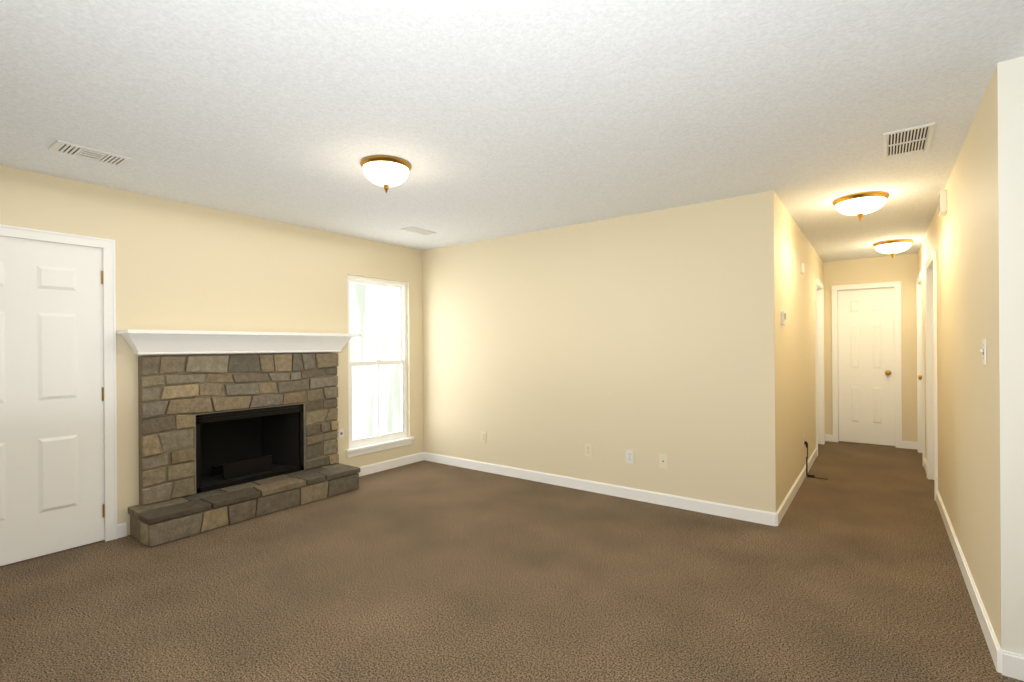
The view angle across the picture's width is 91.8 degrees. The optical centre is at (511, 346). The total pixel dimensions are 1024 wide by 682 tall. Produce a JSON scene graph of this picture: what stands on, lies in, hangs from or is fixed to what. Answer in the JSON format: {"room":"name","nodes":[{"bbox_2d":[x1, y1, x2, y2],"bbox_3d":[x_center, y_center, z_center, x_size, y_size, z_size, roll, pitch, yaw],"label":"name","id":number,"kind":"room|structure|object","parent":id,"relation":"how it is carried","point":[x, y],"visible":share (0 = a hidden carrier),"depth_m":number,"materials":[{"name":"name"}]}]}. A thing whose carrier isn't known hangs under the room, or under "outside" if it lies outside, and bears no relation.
{"room":"living room","nodes":[
{"label":"living room","id":0,"kind":"room"},
{"bbox_2d":[0,165,423,534],"bbox_3d":[-2.698,0.118,3.621,0.150,2.420,5.640,0,0,37],"label":"wall","id":1,"kind":"structure","parent":0,"point":[182,266],"depth_m":3.92,"materials":[{"name":"beige paint"}]},
{"bbox_2d":[0,236,104,565],"bbox_3d":[-3.011,0.329,3.052,0.102,1.988,0.804,0,0,37],"label":"door","id":2,"kind":"structure","parent":1,"relation":"in","point":[51,413],"depth_m":3.16,"materials":[{"name":"white wood"}]},
{"bbox_2d":[0,224,116,541],"bbox_3d":[-3.061,0.301,3.088,0.141,2.060,0.930,0,0,37],"label":"door frame","id":3,"kind":"structure","parent":1,"relation":"attached to","point":[109,377],"depth_m":3.39,"materials":[{"name":"white wood"}]},
{"bbox_2d":[116,330,361,354],"bbox_3d":[-2.094,-0.028,4.113,0.234,0.172,1.859,0,0,37],"label":"mantel shelf","id":4,"kind":"object","parent":1,"relation":"attached to","point":[153,342],"visible":1,"depth_m":3.88,"materials":[{"name":"white wood"}]},
{"bbox_2d":[339,429,343,437],"bbox_3d":[-1.672,0.856,4.862,0.010,0.085,0.055,0,0,37],"label":"gas valve","id":5,"kind":"object","parent":1,"relation":"attached to","point":[341,433],"visible":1,"depth_m":4.86,"materials":[{"name":"white plastic"}]},
{"bbox_2d":[347,275,407,447],"bbox_3d":[-1.442,0.155,5.291,0.067,1.746,0.796,0,0,37],"label":"window","id":6,"kind":"structure","parent":1,"relation":"in","point":[402,345],"depth_m":5.32,"materials":[{"name":"white"}]},
{"bbox_2d":[346,437,413,457],"bbox_3d":[-1.386,1.065,5.255,0.069,0.079,0.870,0,0,37],"label":"window sill","id":7,"kind":"structure","parent":1,"relation":"attached to","point":[367,449],"depth_m":5.21,"materials":[{"name":"white wood"}]},
{"bbox_2d":[359,452,424,476],"bbox_3d":[-1.369,1.273,5.266,0.013,0.093,1.125,0,0,37],"label":"baseboard","id":8,"kind":"structure","parent":1,"relation":"attached to","point":[376,467],"depth_m":5.35,"materials":[{"name":"white wood"}]},
{"bbox_2d":[0,441,1023,681],"bbox_3d":[1.283,1.351,3.102,7.290,0.100,9.740,0,0,37],"label":"floor","id":9,"kind":"structure","parent":0,"point":[848,570],"depth_m":2.64,"materials":[{"name":"brown carpet"}]},
{"bbox_2d":[128,353,359,546],"bbox_3d":[-2.206,0.698,4.143,0.776,1.254,1.658,0,0,37],"label":"fireplace","id":10,"kind":"object","parent":9,"relation":"on","point":[224,440],"visible":1,"depth_m":3.99,"materials":[{"name":"stone"}]},
{"bbox_2d":[0,0,1023,261],"bbox_3d":[1.266,-1.169,3.102,7.290,0.100,9.740,0,0,37],"label":"ceiling","id":11,"kind":"structure","parent":0,"point":[492,118],"depth_m":2.27,"materials":[{"name":"paint"}]},
{"bbox_2d":[48,140,132,166],"bbox_3d":[-2.387,-1.088,2.818,0.200,0.010,0.330,0,0,37],"label":"ceiling vent","id":12,"kind":"object","parent":11,"relation":"in","point":[72,149],"visible":1,"depth_m":2.80,"materials":[{"name":"white metal"}]},
{"bbox_2d":[360,155,411,192],"bbox_3d":[-0.765,-1.017,3.015,0.304,0.176,0.304,0,0,37],"label":"flush light","id":13,"kind":"object","parent":11,"relation":"attached to","point":[385,171],"visible":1,"depth_m":2.92,"materials":[{"name":"white glass"}]},
{"bbox_2d":[401,227,436,235],"bbox_3d":[-0.890,-1.098,4.751,0.150,0.010,0.320,0,0,37],"label":"ceiling vent","id":14,"kind":"object","parent":11,"relation":"in","point":[418,231],"visible":1,"depth_m":4.73,"materials":[{"name":"white metal"}]},
{"bbox_2d":[832,191,889,220],"bbox_3d":[2.653,-1.038,3.779,0.359,0.178,0.359,0,0,37],"label":"light","id":15,"kind":"object","parent":11,"relation":"attached to","point":[860,204],"visible":1,"depth_m":3.68,"materials":[{"name":"white glass"}]},
{"bbox_2d":[873,239,913,257],"bbox_3d":[4.171,-1.049,5.430,0.359,0.178,0.359,0,0,37],"label":"light","id":16,"kind":"object","parent":11,"relation":"attached to","point":[892,247],"visible":1,"depth_m":5.33,"materials":[{"name":"white glass"}]},
{"bbox_2d":[883,122,935,158],"bbox_3d":[2.169,-1.120,2.724,0.210,0.008,0.430,0,0,37],"label":"ceiling vent","id":17,"kind":"object","parent":11,"relation":"in","point":[910,140],"visible":1,"depth_m":2.70,"materials":[{"name":"white metal"}]},
{"bbox_2d":[422,194,756,509],"bbox_3d":[0.420,0.097,4.744,3.520,2.420,0.120,0,0,37],"label":"wall","id":18,"kind":"structure","parent":0,"point":[555,350],"depth_m":4.36,"materials":[{"name":"beige paint"}]},
{"bbox_2d":[481,431,485,442],"bbox_3d":[-0.300,0.952,5.202,0.070,0.115,0.008,0,0,37],"label":"electrical outlet","id":19,"kind":"object","parent":18,"relation":"attached to","point":[483,436],"visible":1,"depth_m":5.20,"materials":[{"name":"beige plastic"}]},
{"bbox_2d":[585,443,591,456],"bbox_3d":[0.688,0.935,4.469,0.070,0.115,0.008,0,0,37],"label":"electrical outlet","id":20,"kind":"object","parent":18,"relation":"attached to","point":[588,449],"visible":1,"depth_m":4.47,"materials":[{"name":"beige plastic"}]},
{"bbox_2d":[425,452,780,526],"bbox_3d":[0.446,1.260,4.656,3.653,0.093,0.026,0,0,37],"label":"baseboard","id":21,"kind":"structure","parent":18,"relation":"attached to","point":[729,511],"depth_m":4.26,"materials":[{"name":"white wood"}]},
{"bbox_2d":[626,449,633,463],"bbox_3d":[1.006,0.943,4.234,0.070,0.115,0.008,0,0,37],"label":"electrical outlet","id":22,"kind":"object","parent":18,"relation":"attached to","point":[629,456],"visible":1,"depth_m":4.23,"materials":[{"name":"white plastic"}]},
{"bbox_2d":[659,454,667,468],"bbox_3d":[1.237,0.942,4.059,0.070,0.115,0.012,0,0,37],"label":"outlet","id":23,"kind":"object","parent":18,"relation":"attached to","point":[663,460],"visible":1,"depth_m":4.06,"materials":[{"name":"beige plastic"}]},
{"bbox_2d":[755,190,822,512],"bbox_3d":[2.995,0.080,5.187,0.150,2.420,3.900,0,0,37],"label":"wall","id":24,"kind":"structure","parent":0,"point":[786,390],"depth_m":3.86,"materials":[{"name":"beige paint"}]},
{"bbox_2d":[781,311,785,324],"bbox_3d":[2.104,-0.217,3.838,0.027,0.105,0.095,0,0,37],"label":"thermostat","id":25,"kind":"object","parent":24,"relation":"attached to","point":[783,317],"visible":1,"depth_m":3.81,"materials":[{"name":"white plastic"}]},
{"bbox_2d":[778,448,816,519],"bbox_3d":[2.747,1.245,4.705,0.013,0.093,2.760,0,0,37],"label":"baseboard","id":26,"kind":"structure","parent":24,"relation":"attached to","point":[791,494],"depth_m":4.36,"materials":[{"name":"white wood"}]},
{"bbox_2d":[801,263,804,273],"bbox_3d":[2.828,-0.754,4.821,0.024,0.090,0.080,0,0,37],"label":"detector","id":27,"kind":"object","parent":24,"relation":"attached to","point":[802,268],"visible":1,"depth_m":4.79,"materials":[{"name":"white plastic"}]},
{"bbox_2d":[817,314,817,360],"bbox_3d":[3.773,0.267,6.205,0.044,2.018,0.752,0,0,37],"label":"door","id":28,"kind":"structure","parent":24,"relation":"in","point":[817,337],"depth_m":6.48,"materials":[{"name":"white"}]},
{"bbox_2d":[815,277,824,455],"bbox_3d":[3.780,0.239,6.200,0.141,2.090,0.880,0,0,37],"label":"door frame","id":29,"kind":"structure","parent":24,"relation":"attached to","point":[819,369],"depth_m":6.48,"materials":[{"name":"white wood"}]},
{"bbox_2d":[823,253,917,445],"bbox_3d":[4.612,0.069,6.509,1.110,2.420,0.150,0,0,37],"label":"wall","id":30,"kind":"structure","parent":0,"point":[903,269],"depth_m":6.24,"materials":[{"name":"beige paint"}]},
{"bbox_2d":[838,287,894,445],"bbox_3d":[4.606,0.262,6.457,0.602,2.018,0.102,0,0,37],"label":"door","id":31,"kind":"structure","parent":30,"relation":"in","point":[866,362],"depth_m":6.46,"materials":[{"name":"white wood"}]},
{"bbox_2d":[832,281,901,447],"bbox_3d":[4.618,0.234,6.474,0.730,2.090,0.141,0,0,37],"label":"door frame","id":32,"kind":"structure","parent":30,"relation":"attached to","point":[896,285],"depth_m":6.34,"materials":[{"name":"white wood"}]},
{"bbox_2d":[918,77,995,634],"bbox_3d":[3.604,0.075,4.094,0.150,2.420,5.170,0,0,37],"label":"wall","id":33,"kind":"structure","parent":0,"point":[958,237],"depth_m":2.63,"materials":[{"name":"beige paint"}]},
{"bbox_2d":[918,308,921,379],"bbox_3d":[4.660,0.261,5.634,0.102,2.018,0.752,0,0,37],"label":"door","id":34,"kind":"structure","parent":33,"relation":"in","point":[919,377],"depth_m":5.80,"materials":[{"name":"white wood"}]},
{"bbox_2d":[916,270,924,465],"bbox_3d":[4.696,0.233,5.607,0.141,2.090,0.880,0,0,37],"label":"door frame","id":35,"kind":"structure","parent":33,"relation":"attached to","point":[921,382],"depth_m":5.93,"materials":[{"name":"white wood"}]},
{"bbox_2d":[924,458,926,473],"bbox_3d":[4.226,1.235,5.058,0.013,0.093,0.570,0,0,37],"label":"baseboard","id":36,"kind":"structure","parent":33,"relation":"attached to","point":[925,462],"depth_m":5.07,"materials":[{"name":"white wood"}]},
{"bbox_2d":[925,249,937,500],"bbox_3d":[3.832,0.239,4.442,0.141,2.090,0.880,0,0,37],"label":"door frame","id":37,"kind":"structure","parent":33,"relation":"attached to","point":[931,368],"depth_m":4.76,"materials":[{"name":"white wood"}]},
{"bbox_2d":[938,190,946,215],"bbox_3d":[3.047,-1.011,3.512,0.037,0.150,0.140,0,0,37],"label":"detector","id":38,"kind":"object","parent":33,"relation":"attached to","point":[942,203],"visible":1,"depth_m":3.46,"materials":[{"name":"white plastic"}]},
{"bbox_2d":[936,490,1008,676],"bbox_3d":[2.730,1.245,3.041,0.013,0.093,2.693,0,0,37],"label":"baseboard","id":39,"kind":"structure","parent":33,"relation":"attached to","point":[1000,657],"depth_m":2.37,"materials":[{"name":"white wood"}]},
{"bbox_2d":[980,339,985,364],"bbox_3d":[2.122,0.026,2.236,0.016,0.115,0.070,0,0,37],"label":"light switch","id":40,"kind":"object","parent":33,"relation":"attached to","point":[983,350],"visible":1,"depth_m":2.23,"materials":[{"name":"white plastic"}]},
{"bbox_2d":[992,56,1023,655],"bbox_3d":[2.908,0.080,1.317,2.340,2.420,0.120,0,0,37],"label":"wall","id":41,"kind":"structure","parent":0,"point":[1008,172],"depth_m":1.95,"materials":[{"name":"white paint"}]},
{"bbox_2d":[1009,652,1023,680],"bbox_3d":[2.836,1.244,1.294,2.200,0.093,0.013,0,0,37],"label":"baseboard","id":42,"kind":"structure","parent":41,"relation":"attached to","point":[1009,664],"depth_m":1.93,"materials":[{"name":"white wood"}]},
{"label":"outside","id":43,"kind":"structure","parent":0,"visible":0},
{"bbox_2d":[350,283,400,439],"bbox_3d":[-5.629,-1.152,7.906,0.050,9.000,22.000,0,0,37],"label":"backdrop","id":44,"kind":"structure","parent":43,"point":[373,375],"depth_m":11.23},
{"bbox_3d":[2.869,0.930,4.874,0.008,0.115,0.070,0,0,37],"label":"outlet","id":45,"kind":"object","parent":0,"visible":0},
{"bbox_2d":[804,441,827,479],"bbox_3d":[2.952,1.108,4.814,0.195,0.347,0.030,0,0,37],"label":"cord","id":46,"kind":"object","parent":45,"relation":"attached to","point":[807,474],"visible":0.98,"depth_m":4.85,"materials":[{"name":"black plastic"}]}
]}

